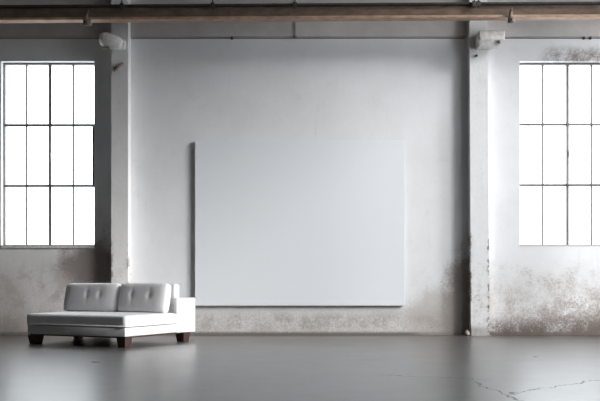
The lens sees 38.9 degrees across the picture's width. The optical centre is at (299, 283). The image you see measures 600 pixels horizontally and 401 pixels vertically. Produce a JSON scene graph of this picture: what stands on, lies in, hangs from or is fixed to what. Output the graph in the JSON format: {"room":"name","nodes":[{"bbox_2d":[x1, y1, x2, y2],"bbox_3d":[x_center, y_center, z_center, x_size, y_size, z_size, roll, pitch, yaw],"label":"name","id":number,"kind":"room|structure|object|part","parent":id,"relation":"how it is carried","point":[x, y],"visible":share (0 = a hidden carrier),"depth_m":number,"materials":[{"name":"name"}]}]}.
{"room":"industrial loft","nodes":[
{"label":"industrial loft","id":0,"kind":"room"},
{"bbox_2d":[111,0,130,283],"bbox_3d":[-2.869,-3.675,13.635,0.266,9.000,0.230,0,0,0],"label":"wall pillar","id":1,"kind":"structure","parent":0,"point":[120,79],"depth_m":13.52,"materials":[{"name":"grey paint"}]},
{"bbox_2d":[99,32,125,49],"bbox_3d":[-2.954,-3.823,13.389,0.413,0.262,0.230,0,0,-12],"label":"corbel","id":2,"kind":"object","parent":1,"relation":"attached to","point":[108,40],"visible":1,"depth_m":13.31,"materials":[{"name":"concrete"}]},
{"bbox_2d":[114,62,123,71],"bbox_3d":[-2.878,-3.444,13.487,0.165,0.153,0.072,0,0,0],"label":"clip","id":3,"kind":"object","parent":1,"relation":"attached to","point":[121,63],"visible":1,"depth_m":13.47,"materials":[{"name":"metal"}]},
{"bbox_2d":[0,37,599,334],"bbox_3d":[0.200,-3.675,13.920,13.600,9.000,0.340,0,0,0],"label":"wall","id":4,"kind":"structure","parent":0,"point":[184,92],"depth_m":13.75,"materials":[{"name":"white paint"}]},
{"bbox_2d":[1,63,93,247],"bbox_3d":[-4.082,-2.091,13.824,1.509,3.028,0.192,0,0,0],"label":"window","id":5,"kind":"structure","parent":4,"relation":"in","point":[50,125],"depth_m":13.87,"materials":[{"name":"metal"}]},
{"bbox_3d":[-4.082,-0.602,13.794,1.509,0.049,0.132,0,0,0],"label":"sill","id":6,"kind":"part","parent":5,"relation":"part of","materials":[{"name":"grey concrete"}]},
{"bbox_3d":[-3.719,-2.095,13.856,0.732,1.013,0.032,0,0,0],"label":"vent sash","id":7,"kind":"part","parent":5,"relation":"part of","materials":[{"name":"glass"}]},
{"bbox_2d":[0,38,98,38],"bbox_3d":[-4.801,-3.975,13.744,3.599,0.016,0.016,0,0,0],"label":"conduit","id":8,"kind":"object","parent":4,"relation":"attached to","point":[0,38],"visible":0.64,"depth_m":13.74,"materials":[{"name":"grey metal"}]},
{"bbox_2d":[0,0,110,36],"bbox_3d":[-4.801,-6.083,13.736,3.599,4.184,0.028,0,0,0],"label":"trim","id":9,"kind":"structure","parent":4,"relation":"attached to","point":[6,29],"depth_m":13.72,"materials":[{"name":"grey paint"}]},
{"bbox_2d":[131,36,464,39],"bbox_3d":[-0.034,-3.975,13.737,5.404,0.044,0.034,0,0,0],"label":"conduit","id":10,"kind":"object","parent":4,"relation":"attached to","point":[231,38],"visible":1,"depth_m":13.74,"materials":[{"name":"metal"}]},
{"bbox_2d":[131,0,466,36],"bbox_3d":[-0.024,-6.083,13.736,5.425,4.184,0.028,0,0,0],"label":"beam","id":11,"kind":"structure","parent":4,"relation":"attached to","point":[320,28],"depth_m":13.72,"materials":[{"name":"grey paint"}]},
{"bbox_2d":[195,141,404,305],"bbox_3d":[-0.002,-0.979,13.710,3.379,2.654,0.040,0,0,0],"label":"canvas","id":12,"kind":"object","parent":4,"relation":"attached to","point":[278,223],"visible":1,"depth_m":13.69,"materials":[{"name":"fabric"}]},
{"bbox_2d":[487,0,599,36],"bbox_3d":[4.990,-6.083,13.736,4.020,4.184,0.028,0,0,0],"label":"trim","id":13,"kind":"structure","parent":4,"relation":"attached to","point":[521,28],"depth_m":13.72,"materials":[{"name":"grey paint"}]},
{"bbox_2d":[505,36,599,39],"bbox_3d":[4.990,-3.975,13.737,4.020,0.044,0.034,0,0,0],"label":"conduit","id":14,"kind":"object","parent":4,"relation":"attached to","point":[583,37],"visible":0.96,"depth_m":13.74,"materials":[{"name":"metal"}]},
{"bbox_2d":[520,63,599,245],"bbox_3d":[4.347,-2.107,13.833,1.584,2.995,0.174,0,0,0],"label":"window","id":15,"kind":"structure","parent":4,"relation":"in","point":[567,124],"depth_m":13.87,"materials":[{"name":"metal"}]},
{"bbox_3d":[4.338,-0.618,13.803,1.564,0.016,0.114,0,0,0],"label":"sill","id":16,"kind":"part","parent":15,"relation":"part of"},
{"bbox_3d":[4.338,-2.114,13.890,1.564,2.983,0.060,0,0,0],"label":"frame","id":17,"kind":"part","parent":15,"relation":"part of","materials":[{"name":"metal"}]},
{"bbox_3d":[4.745,-2.111,13.856,0.789,1.015,0.032,0,0,0],"label":"vent sash","id":18,"kind":"part","parent":15,"relation":"part of","materials":[{"name":"glass"}]},
{"bbox_2d":[0,335,599,400],"bbox_3d":[0.200,0.925,5.500,14.280,0.200,17.180,0,0,0],"label":"floor","id":19,"kind":"structure","parent":0,"point":[159,367],"depth_m":8.40,"materials":[{"name":"concrete"}]},
{"bbox_2d":[27,283,194,347],"bbox_3d":[-2.773,0.406,11.994,2.089,0.839,1.578,0,0,22],"label":"sofa","id":20,"kind":"object","parent":19,"relation":"on","point":[124,312],"visible":1,"depth_m":11.91,"materials":[{"name":"white fabric"}]},
{"bbox_3d":[-3.650,0.762,11.751,0.169,0.126,0.149,0,0,26],"label":"leg","id":21,"kind":"part","parent":20,"relation":"part of","materials":[{"name":"brown wood"}]},
{"bbox_2d":[63,283,120,311],"bbox_3d":[-3.054,0.203,12.534,1.004,0.435,0.215,0,-12,26],"label":"cushion","id":22,"kind":"object","parent":20,"relation":"on","point":[88,297],"depth_m":12.41,"materials":[{"name":"white fabric"}]},
{"bbox_2d":[27,311,175,327],"bbox_3d":[-2.866,0.480,11.891,1.937,0.166,1.162,0,0,26],"label":"seat cushion","id":23,"kind":"object","parent":20,"relation":"on","point":[65,319],"depth_m":11.41,"materials":[{"name":"white fabric"}]},
{"bbox_3d":[-2.841,0.692,12.027,1.974,0.022,1.355,0,0,26],"label":"plinth rail","id":24,"kind":"part","parent":20,"relation":"part of","materials":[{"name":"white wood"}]},
{"bbox_3d":[-2.288,0.762,11.073,0.139,0.126,0.149,0,0,26],"label":"leg","id":25,"kind":"part","parent":20,"relation":"part of","materials":[{"name":"brown wood"}]},
{"bbox_2d":[118,283,170,312],"bbox_3d":[-2.220,0.203,12.127,0.838,0.435,0.215,0,-12,26],"label":"cushion","id":26,"kind":"object","parent":20,"relation":"on","point":[132,297],"depth_m":12.00,"materials":[{"name":"white fabric"}]},
{"bbox_3d":[-2.573,0.287,12.564,1.825,0.576,0.135,0,0,26],"label":"backrest","id":27,"kind":"part","parent":20,"relation":"part of","materials":[{"name":"white fabric"}]},
{"bbox_3d":[-1.682,0.762,12.204,0.149,0.126,0.169,0,0,26],"label":"leg","id":28,"kind":"part","parent":20,"relation":"part of","materials":[{"name":"brown wood"}]},
{"bbox_3d":[-1.651,0.444,12.178,0.076,0.494,0.391,0,0,34],"label":"armrest","id":29,"kind":"part","parent":20,"relation":"part of","materials":[{"name":"white fabric"}]},
{"bbox_2d":[467,0,489,335],"bbox_3d":[2.859,-3.675,13.665,0.340,9.000,0.170,0,0,0],"label":"wall pillar","id":30,"kind":"structure","parent":0,"point":[478,175],"depth_m":13.58,"materials":[{"name":"white paint"}]},
{"bbox_2d":[475,31,504,49],"bbox_3d":[3.001,-3.855,13.422,0.406,0.223,0.328,0,0,0],"label":"corbel","id":31,"kind":"object","parent":30,"relation":"attached to","point":[484,40],"visible":1,"depth_m":13.29,"materials":[{"name":"concrete"}]},
{"bbox_3d":[0.200,-8.300,5.500,14.280,0.250,17.180,0,0,0],"label":"ceiling","id":32,"kind":"structure","parent":0,"visible":0},
{"bbox_2d":[120,0,123,9],"bbox_3d":[-2.731,-6.189,13.027,0.060,3.971,0.030,0,0,0],"label":"rod","id":33,"kind":"object","parent":32,"relation":"hanging from","point":[121,3],"visible":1,"depth_m":13.02,"materials":[{"name":"metal"}]},
{"bbox_2d":[0,2,599,22],"bbox_3d":[0.199,-4.194,13.130,13.540,0.235,0.170,0,0,0],"label":"steel beam","id":34,"kind":"structure","parent":33,"relation":"hanging from","point":[435,11],"depth_m":13.12,"materials":[{"name":"brown metal"}]},
{"bbox_2d":[83,10,91,25],"bbox_3d":[-3.253,-4.077,13.002,0.112,0.255,0.095,0,0,0],"label":"clamp","id":35,"kind":"object","parent":34,"relation":"attached to","point":[86,22],"visible":1,"depth_m":12.98,"materials":[{"name":"metal"}]},
{"bbox_2d":[508,7,515,22],"bbox_3d":[3.239,-4.115,13.002,0.112,0.255,0.095,0,0,0],"label":"clamp","id":36,"kind":"object","parent":34,"relation":"attached to","point":[511,19],"visible":1,"depth_m":12.98,"materials":[{"name":"metal"}]},
{"bbox_2d":[293,0,296,8],"bbox_3d":[-0.077,-6.197,13.027,0.060,3.956,0.030,0,0,0],"label":"rod","id":37,"kind":"object","parent":32,"relation":"hanging from","point":[294,2],"visible":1,"depth_m":13.01,"materials":[{"name":"metal"}]},
{"bbox_2d":[476,0,480,7],"bbox_3d":[2.736,-6.205,13.027,0.060,3.940,0.030,0,0,0],"label":"rod","id":38,"kind":"object","parent":32,"relation":"hanging from","point":[478,3],"visible":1,"depth_m":13.01,"materials":[{"name":"metal"}]}
]}

